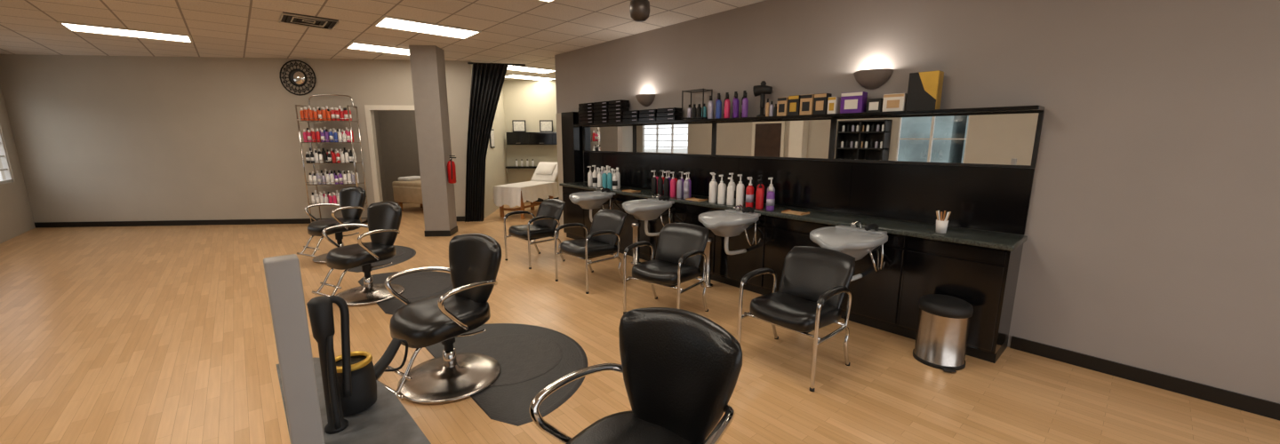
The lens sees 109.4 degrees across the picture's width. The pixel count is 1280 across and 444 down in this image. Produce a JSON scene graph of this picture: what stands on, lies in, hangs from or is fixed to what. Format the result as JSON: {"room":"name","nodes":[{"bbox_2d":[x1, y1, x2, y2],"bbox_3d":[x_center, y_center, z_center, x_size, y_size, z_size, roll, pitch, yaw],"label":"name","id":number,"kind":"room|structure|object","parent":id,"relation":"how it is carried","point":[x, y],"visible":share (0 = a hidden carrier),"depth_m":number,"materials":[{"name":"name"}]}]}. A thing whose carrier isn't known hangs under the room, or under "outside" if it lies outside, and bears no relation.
{"room":"salon","nodes":[
{"label":"salon","id":0,"kind":"room"},
{"bbox_2d":[0,84,35,243],"bbox_3d":[-6.050,-0.310,2.208,0.120,3.130,16.550,-9,14,-41],"label":"wall","id":1,"kind":"structure","parent":0,"point":[16,216],"depth_m":8.02,"materials":[{"name":"beige paint"}]},
{"bbox_2d":[0,132,12,184],"bbox_3d":[-10.362,-1.331,7.000,0.060,1.600,2.400,-9,14,-41],"label":"window","id":2,"kind":"structure","parent":1,"relation":"in","point":[3,155],"depth_m":7.93,"materials":[{"name":"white glass"}]},
{"bbox_2d":[0,54,471,222],"bbox_3d":[-7.355,-1.508,8.706,8.212,3.130,0.121,-1,10,-5],"label":"wall","id":3,"kind":"structure","parent":0,"point":[96,138],"depth_m":8.54,"materials":[{"name":"beige paint"}]},
{"bbox_2d":[34,216,464,227],"bbox_3d":[-7.349,-0.006,8.916,8.212,0.100,0.014,-1,10,-5],"label":"baseboard","id":4,"kind":"structure","parent":3,"relation":"attached to","point":[459,219],"depth_m":8.77,"materials":[{"name":"black wood"}]},
{"bbox_2d":[279,59,315,95],"bbox_3d":[-6.406,-2.703,8.487,0.644,0.644,0.022,-1,10,-5],"label":"wall mirror","id":5,"kind":"object","parent":3,"relation":"attached to","point":[297,77],"visible":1,"depth_m":8.48,"materials":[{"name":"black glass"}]},
{"bbox_2d":[364,104,414,202],"bbox_3d":[-4.698,-1.123,8.937,1.150,2.290,0.024,-1,10,-5],"label":"trim","id":6,"kind":"structure","parent":3,"relation":"attached to","point":[368,108],"depth_m":8.77,"materials":[{"name":"white paint"}]},
{"bbox_2d":[373,110,387,201],"bbox_3d":[-6.494,-1.776,10.162,0.120,3.130,2.680,-1,10,-5],"label":"wall","id":7,"kind":"structure","parent":0,"point":[376,112],"depth_m":11.42,"materials":[{"name":"paint"}]},
{"bbox_2d":[0,0,766,79],"bbox_3d":[-2.032,-2.596,5.701,11.400,0.100,18.200,-9,14,-41],"label":"ceiling","id":8,"kind":"structure","parent":0,"point":[531,33],"depth_m":5.98,"materials":[{"name":"tile"}]},
{"bbox_2d":[56,21,193,43],"bbox_3d":[-7.158,-2.662,6.383,1.220,0.018,0.610,-9,14,-41],"label":"ceiling light","id":9,"kind":"object","parent":8,"relation":"attached to","point":[69,26],"depth_m":6.33,"materials":[{"name":"white plastic"}]},
{"bbox_2d":[279,12,338,30],"bbox_3d":[-4.191,-2.538,5.740,0.577,0.033,0.577,-9,14,-41],"label":"ceiling vent","id":10,"kind":"object","parent":8,"relation":"attached to","point":[310,21],"depth_m":5.74,"materials":[{"name":"grey metal"}]},
{"bbox_2d":[344,41,409,55],"bbox_3d":[-4.177,-2.885,7.595,1.220,0.018,0.610,-9,14,-41],"label":"ceiling light","id":11,"kind":"object","parent":8,"relation":"attached to","point":[354,45],"depth_m":7.45,"materials":[{"name":"white plastic"}]},
{"bbox_2d":[372,15,481,39],"bbox_3d":[-2.853,-2.614,6.121,1.220,0.018,0.610,-9,14,-41],"label":"ceiling light","id":12,"kind":"object","parent":8,"relation":"attached to","point":[385,21],"depth_m":6.07,"materials":[{"name":"white plastic"}]},
{"bbox_2d":[464,62,525,222],"bbox_3d":[-2.859,-1.543,8.929,1.302,3.058,0.183,-3,11,-15],"label":"curtain","id":13,"kind":"object","parent":8,"relation":"hanging from","point":[487,80],"visible":1,"depth_m":8.82,"materials":[{"name":"black fabric"}]},
{"bbox_2d":[504,73,555,80],"bbox_3d":[-2.683,-3.524,11.057,1.220,0.018,0.610,-9,14,-41],"label":"ceiling light","id":14,"kind":"object","parent":8,"relation":"attached to","point":[512,76],"depth_m":11.04,"materials":[{"name":"white plastic"}]},
{"bbox_2d":[507,65,555,73],"bbox_3d":[-2.413,-3.277,9.717,1.220,0.018,0.610,-9,14,-41],"label":"ceiling light","id":15,"kind":"object","parent":8,"relation":"attached to","point":[524,68],"depth_m":9.76,"materials":[{"name":"white plastic"}]},
{"bbox_2d":[536,0,556,3],"bbox_3d":[-1.237,-2.282,4.322,1.220,0.018,0.610,-9,14,-41],"label":"ceiling light","id":16,"kind":"object","parent":8,"relation":"attached to","point":[546,1],"depth_m":4.87,"materials":[{"name":"white plastic"}]},
{"bbox_2d":[629,0,649,22],"bbox_3d":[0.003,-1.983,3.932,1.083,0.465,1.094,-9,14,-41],"label":"security camera","id":17,"kind":"object","parent":8,"relation":"attached to","point":[639,10],"depth_m":3.87,"materials":[{"name":"grey plastic"}]},
{"bbox_2d":[377,110,420,203],"bbox_3d":[-5.030,-2.054,11.668,3.060,3.130,0.120,-1,10,-5],"label":"wall","id":18,"kind":"structure","parent":0,"point":[398,133],"depth_m":11.53,"materials":[{"name":"paint"}]},
{"bbox_2d":[408,45,457,236],"bbox_3d":[-3.503,-1.329,7.735,0.430,3.130,0.420,-1,10,-5],"label":"column","id":19,"kind":"structure","parent":0,"point":[428,66],"depth_m":7.56,"materials":[{"name":"paint"}]},
{"bbox_2d":[447,155,456,183],"bbox_3d":[-3.211,-0.895,7.734,0.151,0.477,0.130,6,12,28],"label":"fire extinguisher","id":20,"kind":"object","parent":19,"relation":"attached to","point":[451,165],"visible":1,"depth_m":7.69,"materials":[{"name":"red metal"}]},
{"bbox_2d":[470,61,507,218],"bbox_3d":[-3.442,-1.822,10.412,0.120,3.130,2.902,-1,10,-5],"label":"wall","id":21,"kind":"structure","parent":0,"point":[496,172],"depth_m":10.77,"materials":[{"name":"beige paint"}]},
{"bbox_2d":[489,128,495,148],"bbox_3d":[-3.360,-1.899,10.302,0.024,0.420,0.350,-1,10,-5],"label":"picture frame","id":22,"kind":"object","parent":21,"relation":"attached to","point":[492,137],"visible":0.8,"depth_m":10.25,"materials":[{"name":"white paper"}]},
{"bbox_2d":[503,80,558,191],"bbox_3d":[-1.977,-2.094,11.883,3.055,3.130,0.120,0,10,1],"label":"wall","id":23,"kind":"structure","parent":0,"point":[532,101],"depth_m":11.71,"materials":[{"name":"beige paint"}]},
{"bbox_2d":[505,166,536,168],"bbox_3d":[-2.532,-1.427,11.797,1.850,0.050,0.299,0,10,1],"label":"wall shelf","id":24,"kind":"object","parent":23,"relation":"attached to","point":[507,167],"visible":0.42,"depth_m":11.66,"materials":[{"name":"black laminate"}]},
{"bbox_2d":[515,159,534,166],"bbox_3d":[-2.722,-1.541,11.769,1.030,0.180,0.200,0,10,1],"label":"bottles","id":25,"kind":"object","parent":24,"relation":"on","point":[522,162],"visible":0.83,"depth_m":11.76},
{"bbox_2d":[506,132,557,144],"bbox_3d":[-2.497,-2.146,11.642,1.780,0.320,0.344,0,10,1],"label":"upper cabinet","id":26,"kind":"object","parent":23,"relation":"attached to","point":[512,138],"visible":0.72,"depth_m":11.49,"materials":[{"name":"black laminate"}]},
{"bbox_2d":[512,120,526,132],"bbox_3d":[-3.106,-2.465,11.651,0.340,0.300,0.024,0,10,1],"label":"picture frame","id":27,"kind":"object","parent":26,"relation":"on","point":[518,125],"visible":1,"depth_m":11.64,"materials":[{"name":"white paper"}]},
{"bbox_2d":[539,120,552,132],"bbox_3d":[-2.406,-2.463,11.644,0.340,0.300,0.024,0,10,1],"label":"picture frame","id":28,"kind":"object","parent":26,"relation":"on","point":[545,125],"visible":1,"depth_m":11.63,"materials":[{"name":"white paper"}]},
{"bbox_2d":[526,195,559,201],"bbox_3d":[-1.980,-0.621,12.087,3.050,0.160,0.013,0,10,1],"label":"baseboard","id":29,"kind":"structure","parent":23,"relation":"attached to","point":[557,198],"depth_m":12.09,"materials":[{"name":"black wood"}]},
{"bbox_2d":[555,112,563,225],"bbox_3d":[-1.332,-0.925,8.360,0.190,2.109,0.380,-9,14,-41],"label":"pier","id":30,"kind":"object","parent":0,"point":[558,116],"visible":0.14,"depth_m":8.33,"materials":[{"name":"beige paint"}]},
{"bbox_2d":[0,201,1279,443],"bbox_3d":[-1.899,0.607,6.139,11.400,0.100,17.800,-9,14,-41],"label":"floor","id":31,"kind":"structure","parent":0,"point":[151,334],"depth_m":3.40,"materials":[{"name":"brown wood"}]},
{"bbox_2d":[295,94,367,222],"bbox_3d":[-5.808,-1.155,8.590,0.924,2.477,0.327,-1,10,-5],"label":"display shelf","id":32,"kind":"object","parent":31,"relation":"on","point":[296,106],"visible":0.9,"depth_m":8.49,"materials":[{"name":"silver metal"}]},
{"bbox_2d":[311,190,339,204],"label":"bottles","id":33,"kind":"object","parent":32,"relation":"on","point":[324,198],"depth_m":8.60,"materials":[{"name":"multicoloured plastic"}]},
{"bbox_2d":[299,105,351,120],"label":"bottles","id":34,"kind":"object","parent":32,"relation":"on","point":[304,114],"depth_m":8.33,"materials":[{"name":"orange plastic"}]},
{"bbox_2d":[303,127,354,142],"label":"bottles","id":35,"kind":"object","parent":32,"relation":"on","point":[326,136],"depth_m":8.40,"materials":[{"name":"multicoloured plastic"}]},
{"bbox_2d":[305,147,356,162],"label":"bottles","id":36,"kind":"object","parent":32,"relation":"on","point":[344,156],"depth_m":8.48,"materials":[{"name":"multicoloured plastic"}]},
{"bbox_2d":[308,168,359,184],"label":"bottles","id":37,"kind":"object","parent":32,"relation":"on","point":[321,177],"depth_m":8.54,"materials":[{"name":"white plastic"}]},
{"bbox_2d":[263,254,431,443],"bbox_3d":[-0.845,0.742,1.379,0.310,1.360,1.350,-9,14,-41],"label":"station","id":38,"kind":"object","parent":31,"relation":"on","point":[387,421],"visible":0.92,"depth_m":1.21,"materials":[{"name":"stone"}]},
{"bbox_2d":[306,296,351,434],"bbox_3d":[-0.903,0.417,1.342,0.076,0.411,0.088,3,11,17],"label":"iron","id":39,"kind":"object","parent":38,"relation":"on","point":[320,309],"visible":1,"depth_m":1.32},
{"bbox_2d":[335,338,407,415],"bbox_3d":[-0.919,0.504,1.539,0.140,0.168,0.289,0,10,2],"label":"holder","id":40,"kind":"object","parent":38,"relation":"on","point":[364,375],"visible":0.83,"depth_m":1.45,"materials":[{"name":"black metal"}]},
{"bbox_2d":[347,245,415,272],"bbox_3d":[-3.805,0.471,6.573,0.980,0.011,1.708,-9,14,-41],"label":"anti-fatigue mat","id":41,"kind":"object","parent":31,"relation":"on","point":[404,253],"visible":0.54,"depth_m":6.33,"materials":[{"name":"rubber"}]},
{"bbox_2d":[296,186,366,263],"bbox_3d":[-4.241,0.026,6.278,0.673,0.970,0.811,5,12,26],"label":"chair","id":42,"kind":"object","parent":41,"relation":"on","point":[352,199],"visible":0.89,"depth_m":6.32,"materials":[{"name":"black leather"}]},
{"bbox_2d":[358,271,453,315],"bbox_3d":[-2.519,0.729,5.170,0.980,0.011,1.708,-9,14,-41],"label":"anti-fatigue mat","id":43,"kind":"object","parent":31,"relation":"on","point":[419,286],"visible":0.45,"depth_m":5.17,"materials":[{"name":"rubber"}]},
{"bbox_2d":[312,201,404,305],"bbox_3d":[-2.923,0.310,4.735,0.673,0.970,0.811,6,12,28],"label":"chair","id":44,"kind":"object","parent":43,"relation":"on","point":[384,219],"visible":0.98,"depth_m":4.77,"materials":[{"name":"black leather"}]},
{"bbox_2d":[392,176,423,211],"bbox_3d":[-4.672,-0.629,10.417,1.920,0.780,0.800,4,11,22],"label":"bed","id":45,"kind":"object","parent":31,"relation":"on","point":[407,189],"visible":0.48,"depth_m":10.25,"materials":[{"name":"beige fabric"}]},
{"bbox_2d":[424,323,588,426],"bbox_3d":[-0.965,1.032,3.529,0.980,0.011,1.708,-9,14,-41],"label":"anti-fatigue mat","id":46,"kind":"object","parent":31,"relation":"on","point":[531,358],"visible":0.79,"depth_m":3.39,"materials":[{"name":"rubber"}]},
{"bbox_2d":[376,233,501,404],"bbox_3d":[-1.354,0.619,3.060,0.673,0.970,0.811,7,13,34],"label":"chair","id":47,"kind":"object","parent":46,"relation":"on","point":[475,260],"visible":0.96,"depth_m":3.08,"materials":[{"name":"black leather"}]},
{"bbox_2d":[493,161,559,219],"bbox_3d":[-2.450,-0.742,10.127,0.870,1.107,1.714,4,11,23],"label":"bed","id":48,"kind":"object","parent":31,"relation":"on","point":[542,184],"visible":0.98,"depth_m":9.70,"materials":[{"name":"white fabric"}]},
{"bbox_2d":[504,199,565,269],"bbox_3d":[-1.400,0.127,6.234,0.652,0.820,0.702,10,15,44],"label":"chair","id":49,"kind":"object","parent":31,"relation":"on","point":[546,221],"visible":0.96,"depth_m":6.15,"materials":[{"name":"black leather"}]},
{"bbox_2d":[560,112,583,183],"bbox_3d":[-1.171,-0.844,7.944,0.190,2.100,0.370,-9,14,-41],"label":"end panel","id":50,"kind":"object","parent":31,"relation":"on","point":[572,136],"visible":0.5,"depth_m":7.76,"materials":[{"name":"laminate"}]},
{"bbox_2d":[554,209,626,294],"bbox_3d":[-0.536,0.299,5.302,0.702,0.820,0.652,-10,14,-43],"label":"chair","id":51,"kind":"object","parent":31,"relation":"on","point":[607,225],"visible":1,"depth_m":5.21,"materials":[{"name":"black leather"}]},
{"bbox_2d":[529,307,742,443],"bbox_3d":[-0.036,0.893,1.638,0.673,0.970,0.811,8,13,36],"label":"chair","id":52,"kind":"object","parent":31,"relation":"on","point":[680,369],"visible":1,"depth_m":1.78,"materials":[{"name":"black leather"}]},
{"bbox_2d":[631,222,640,265],"bbox_3d":[-0.052,0.289,6.043,0.140,0.560,0.138,-9,14,-41],"label":"column","id":53,"kind":"structure","parent":31,"relation":"on","point":[636,226],"depth_m":6.00,"materials":[{"name":"metal"}]},
{"bbox_2d":[623,223,708,314],"bbox_3d":[0.295,0.470,4.374,0.652,0.820,0.702,8,13,36],"label":"chair","id":54,"kind":"object","parent":31,"relation":"on","point":[681,247],"visible":0.98,"depth_m":4.33,"materials":[{"name":"black leather"}]},
{"bbox_2d":[700,237,712,287],"bbox_3d":[0.762,0.457,5.136,0.140,0.560,0.138,-9,14,-41],"label":"column","id":55,"kind":"structure","parent":31,"relation":"on","point":[708,247],"depth_m":5.10,"materials":[{"name":"metal"}]},
{"bbox_2d":[559,181,1027,363],"bbox_3d":[0.818,0.186,5.598,0.510,0.925,5.960,-9,14,-41],"label":"base cabinet","id":56,"kind":"object","parent":31,"relation":"on","point":[980,268],"visible":0.59,"depth_m":3.86,"materials":[{"name":"black laminate"}]},
{"bbox_2d":[568,186,615,222],"bbox_3d":[-0.677,-0.223,6.432,0.613,0.534,0.540,-9,14,-41],"label":"bowl","id":57,"kind":"object","parent":56,"relation":"attached to","point":[590,201],"visible":0.88,"depth_m":6.29,"materials":[{"name":"ceramic"}]},
{"bbox_2d":[587,165,620,189],"bbox_3d":[-0.537,-0.692,6.891,0.183,0.330,0.693,-9,14,-41],"label":"bottles","id":58,"kind":"object","parent":56,"relation":"on","point":[604,179],"visible":0.98,"depth_m":6.81,"materials":[{"name":"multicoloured plastic"}]},
{"bbox_2d":[622,189,640,192],"bbox_3d":[-0.122,-0.439,6.389,0.160,0.016,0.220,-9,14,-41],"label":"tray","id":59,"kind":"object","parent":56,"relation":"on","point":[627,190],"visible":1,"depth_m":6.36,"materials":[{"name":"brown wood"}]},
{"bbox_2d":[622,194,676,236],"bbox_3d":[0.097,-0.064,5.570,0.613,0.534,0.540,-9,14,-41],"label":"sink","id":60,"kind":"object","parent":56,"relation":"attached to","point":[651,209],"visible":0.95,"depth_m":5.45,"materials":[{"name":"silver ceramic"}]},
{"bbox_2d":[651,169,691,199],"bbox_3d":[0.396,-0.495,5.852,0.182,0.320,0.707,-9,14,-41],"label":"bottles","id":61,"kind":"object","parent":56,"relation":"on","point":[680,188],"visible":0.99,"depth_m":5.77,"materials":[{"name":"multicoloured plastic"}]},
{"bbox_2d":[685,197,707,201],"bbox_3d":[0.685,-0.274,5.489,0.160,0.016,0.220,-9,14,-41],"label":"tray","id":62,"kind":"object","parent":56,"relation":"on","point":[692,198],"visible":1,"depth_m":5.50,"materials":[{"name":"brown wood"}]},
{"bbox_2d":[698,205,761,255],"bbox_3d":[0.911,0.103,4.663,0.613,0.534,0.540,-9,14,-41],"label":"sink","id":63,"kind":"object","parent":56,"relation":"attached to","point":[726,224],"visible":1,"depth_m":4.56,"materials":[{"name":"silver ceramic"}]},
{"bbox_2d":[708,172,775,210],"bbox_3d":[1.113,-0.358,5.025,0.188,0.350,0.913,-9,14,-41],"label":"bottles","id":64,"kind":"object","parent":56,"relation":"on","point":[721,197],"visible":0.98,"depth_m":4.95,"materials":[{"name":"plastic"}]},
{"bbox_2d":[781,209,809,215],"bbox_3d":[1.552,-0.096,4.524,0.160,0.016,0.220,-9,14,-41],"label":"tray","id":65,"kind":"object","parent":56,"relation":"on","point":[788,212],"visible":1,"depth_m":4.51,"materials":[{"name":"brown wood"}]},
{"bbox_2d":[809,220,887,281],"bbox_3d":[1.719,0.269,3.764,0.613,0.534,0.540,-9,14,-41],"label":"sink","id":66,"kind":"object","parent":56,"relation":"attached to","point":[855,242],"visible":0.87,"depth_m":3.66,"materials":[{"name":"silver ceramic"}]},
{"bbox_2d":[936,210,950,233],"bbox_3d":[2.386,-0.001,3.581,0.100,0.171,0.090,-9,14,-41],"label":"cup","id":67,"kind":"object","parent":56,"relation":"on","point":[941,225],"visible":1,"depth_m":3.56,"materials":[{"name":"white ceramic"}]},
{"bbox_2d":[736,246,855,392],"bbox_3d":[1.202,0.650,3.397,0.702,0.820,0.652,-9,14,-41],"label":"chair","id":68,"kind":"object","parent":31,"relation":"on","point":[814,284],"visible":0.98,"depth_m":3.34,"materials":[{"name":"black leather"}]},
{"bbox_2d":[912,294,973,373],"bbox_3d":[2.280,0.813,3.403,0.340,0.487,0.363,-5,11,-24],"label":"step trash can","id":69,"kind":"object","parent":31,"relation":"on","point":[943,324],"visible":1,"depth_m":3.30,"materials":[{"name":"metal"}]},
{"bbox_2d":[554,0,1279,403],"bbox_3d":[1.840,-0.782,4.765,0.150,3.130,10.000,-9,14,-41],"label":"wall","id":70,"kind":"structure","parent":0,"point":[1152,232],"depth_m":3.15,"materials":[{"name":"beige paint"}]},
{"bbox_2d":[582,125,634,153],"bbox_3d":[-0.519,-1.322,7.234,0.038,0.418,1.330,-9,14,-41],"label":"wall mirror","id":71,"kind":"object","parent":70,"relation":"attached to","point":[614,139],"visible":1,"depth_m":7.20,"materials":[{"name":"clear glass"}]},
{"bbox_2d":[635,94,655,106],"bbox_3d":[0.041,-1.723,6.421,0.162,0.161,0.340,-9,14,-41],"label":"wall sconce","id":72,"kind":"object","parent":70,"relation":"attached to","point":[644,100],"visible":1,"depth_m":6.36,"materials":[{"name":"paint"}]},
{"bbox_2d":[633,122,713,156],"bbox_3d":[0.421,-1.129,6.187,0.038,0.418,1.510,-9,14,-41],"label":"wall mirror","id":73,"kind":"object","parent":70,"relation":"attached to","point":[693,139],"visible":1,"depth_m":6.12,"materials":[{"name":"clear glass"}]},
{"bbox_2d":[712,118,833,160],"bbox_3d":[1.421,-0.924,5.074,0.038,0.418,1.510,-9,14,-41],"label":"wall mirror","id":74,"kind":"object","parent":70,"relation":"attached to","point":[797,139],"visible":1,"depth_m":4.99,"materials":[{"name":"clear glass"}]},
{"bbox_2d":[572,104,1044,127],"bbox_3d":[0.926,-1.221,5.436,0.239,0.030,5.920,-9,14,-41],"label":"ledge","id":75,"kind":"object","parent":70,"relation":"attached to","point":[1019,108],"visible":1,"depth_m":4.14,"materials":[{"name":"black laminate"}]},
{"bbox_2d":[578,99,681,124],"bbox_3d":[-0.226,-1.633,6.686,0.162,0.327,2.200,-9,14,-41],"label":"product boxes","id":76,"kind":"object","parent":75,"relation":"on","point":[611,111],"visible":0.95,"depth_m":6.68,"materials":[{"name":"cardboard"}]},
{"bbox_2d":[681,88,712,119],"bbox_3d":[0.708,-1.458,5.644,0.174,0.360,0.356,-9,14,-41],"label":"display stand","id":77,"kind":"object","parent":75,"relation":"on","point":[699,113],"visible":0.94,"depth_m":5.62,"materials":[{"name":"black metal"}]},
{"bbox_2d":[707,90,748,119],"bbox_3d":[1.036,-1.357,5.263,0.139,0.300,0.561,-9,14,-41],"label":"spray bottles","id":78,"kind":"object","parent":75,"relation":"on","point":[744,100],"visible":0.92,"depth_m":5.22,"materials":[{"name":"plastic"}]},
{"bbox_2d":[752,80,772,117],"bbox_3d":[1.336,-1.339,4.943,0.193,0.380,0.120,6,12,31],"label":"dryer","id":79,"kind":"object","parent":75,"relation":"on","point":[762,90],"visible":0.96,"depth_m":4.91,"materials":[{"name":"black plastic"}]},
{"bbox_2d":[765,98,776,116],"bbox_3d":[1.408,-1.226,4.851,0.040,0.190,0.138,-9,14,-41],"label":"tubes","id":80,"kind":"object","parent":75,"relation":"on","point":[772,111],"visible":0.88,"depth_m":4.84,"materials":[{"name":"white plastic"}]},
{"bbox_2d":[776,96,788,116],"bbox_3d":[1.514,-1.209,4.759,0.103,0.190,0.110,-9,14,-41],"label":"gift box","id":81,"kind":"object","parent":75,"relation":"on","point":[782,105],"visible":0.7,"depth_m":4.72,"materials":[{"name":"cardboard"}]},
{"bbox_2d":[787,95,800,115],"bbox_3d":[1.600,-1.196,4.663,0.103,0.200,0.120,-9,14,-41],"label":"gift box","id":82,"kind":"object","parent":75,"relation":"on","point":[794,101],"visible":0.68,"depth_m":4.62,"materials":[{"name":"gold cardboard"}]},
{"bbox_2d":[799,94,814,115],"bbox_3d":[1.693,-1.177,4.559,0.103,0.200,0.130,-9,14,-41],"label":"gift box","id":83,"kind":"object","parent":75,"relation":"on","point":[806,101],"visible":0.69,"depth_m":4.52,"materials":[{"name":"orange cardboard"}]},
{"bbox_2d":[813,93,831,114],"bbox_3d":[1.789,-1.157,4.453,0.103,0.200,0.130,-9,14,-41],"label":"gift box","id":84,"kind":"object","parent":75,"relation":"on","point":[820,100],"visible":0.74,"depth_m":4.41,"materials":[{"name":"cardboard"}]},
{"bbox_2d":[826,96,840,113],"bbox_3d":[1.869,-1.121,4.368,0.103,0.160,0.080,-9,14,-41],"label":"gift box","id":85,"kind":"object","parent":75,"relation":"on","point":[834,103],"visible":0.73,"depth_m":4.33,"materials":[{"name":"white cardboard"}]},
{"bbox_2d":[840,91,867,113],"bbox_3d":[1.991,-1.111,4.229,0.103,0.190,0.200,-9,14,-41],"label":"box","id":86,"kind":"object","parent":75,"relation":"on","point":[851,102],"visible":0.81,"depth_m":4.18,"materials":[{"name":"purple cardboard"}]},
{"bbox_2d":[866,98,883,111],"bbox_3d":[2.138,-1.052,4.101,0.123,0.120,0.120,-9,14,-41],"label":"carton","id":87,"kind":"object","parent":75,"relation":"on","point":[874,105],"visible":0.64,"depth_m":4.05,"materials":[{"name":"white cardboard"}]},
{"bbox_2d":[882,93,907,111],"bbox_3d":[2.233,-1.042,3.963,0.103,0.150,0.170,-9,14,-41],"label":"carton","id":88,"kind":"object","parent":75,"relation":"on","point":[897,101],"visible":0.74,"depth_m":3.92,"materials":[{"name":"white cardboard"}]},
{"bbox_2d":[905,70,943,111],"bbox_3d":[2.380,-1.091,3.792,0.113,0.310,0.223,-9,14,-41],"label":"box","id":89,"kind":"object","parent":75,"relation":"on","point":[924,90],"visible":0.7,"depth_m":3.74,"materials":[{"name":"cardboard"}]},
{"bbox_2d":[584,152,1035,235],"bbox_3d":[1.003,-0.552,5.628,0.032,0.505,5.920,-9,14,-41],"label":"backsplash panel","id":90,"kind":"object","parent":70,"relation":"attached to","point":[994,199],"visible":0.79,"depth_m":4.30,"materials":[{"name":"black laminate"}]},
{"bbox_2d":[853,68,893,88],"bbox_3d":[2.093,-1.302,4.136,0.162,0.161,0.340,-9,14,-41],"label":"wall sconce","id":91,"kind":"object","parent":70,"relation":"attached to","point":[867,78],"visible":1,"depth_m":4.09,"materials":[{"name":"ceramic"}]},
{"bbox_2d":[830,111,1044,168],"bbox_3d":[2.440,-0.715,3.939,0.038,0.418,1.570,-9,14,-41],"label":"wall mirror","id":92,"kind":"object","parent":70,"relation":"attached to","point":[1010,140],"visible":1,"depth_m":3.81,"materials":[{"name":"clear glass"}]},
{"bbox_2d":[1009,336,1279,421],"bbox_3d":[4.037,1.181,2.473,0.012,0.100,3.180,-9,14,-41],"label":"baseboard","id":93,"kind":"structure","parent":70,"relation":"attached to","point":[1253,405],"depth_m":3.07,"materials":[{"name":"black wood"}]}
]}

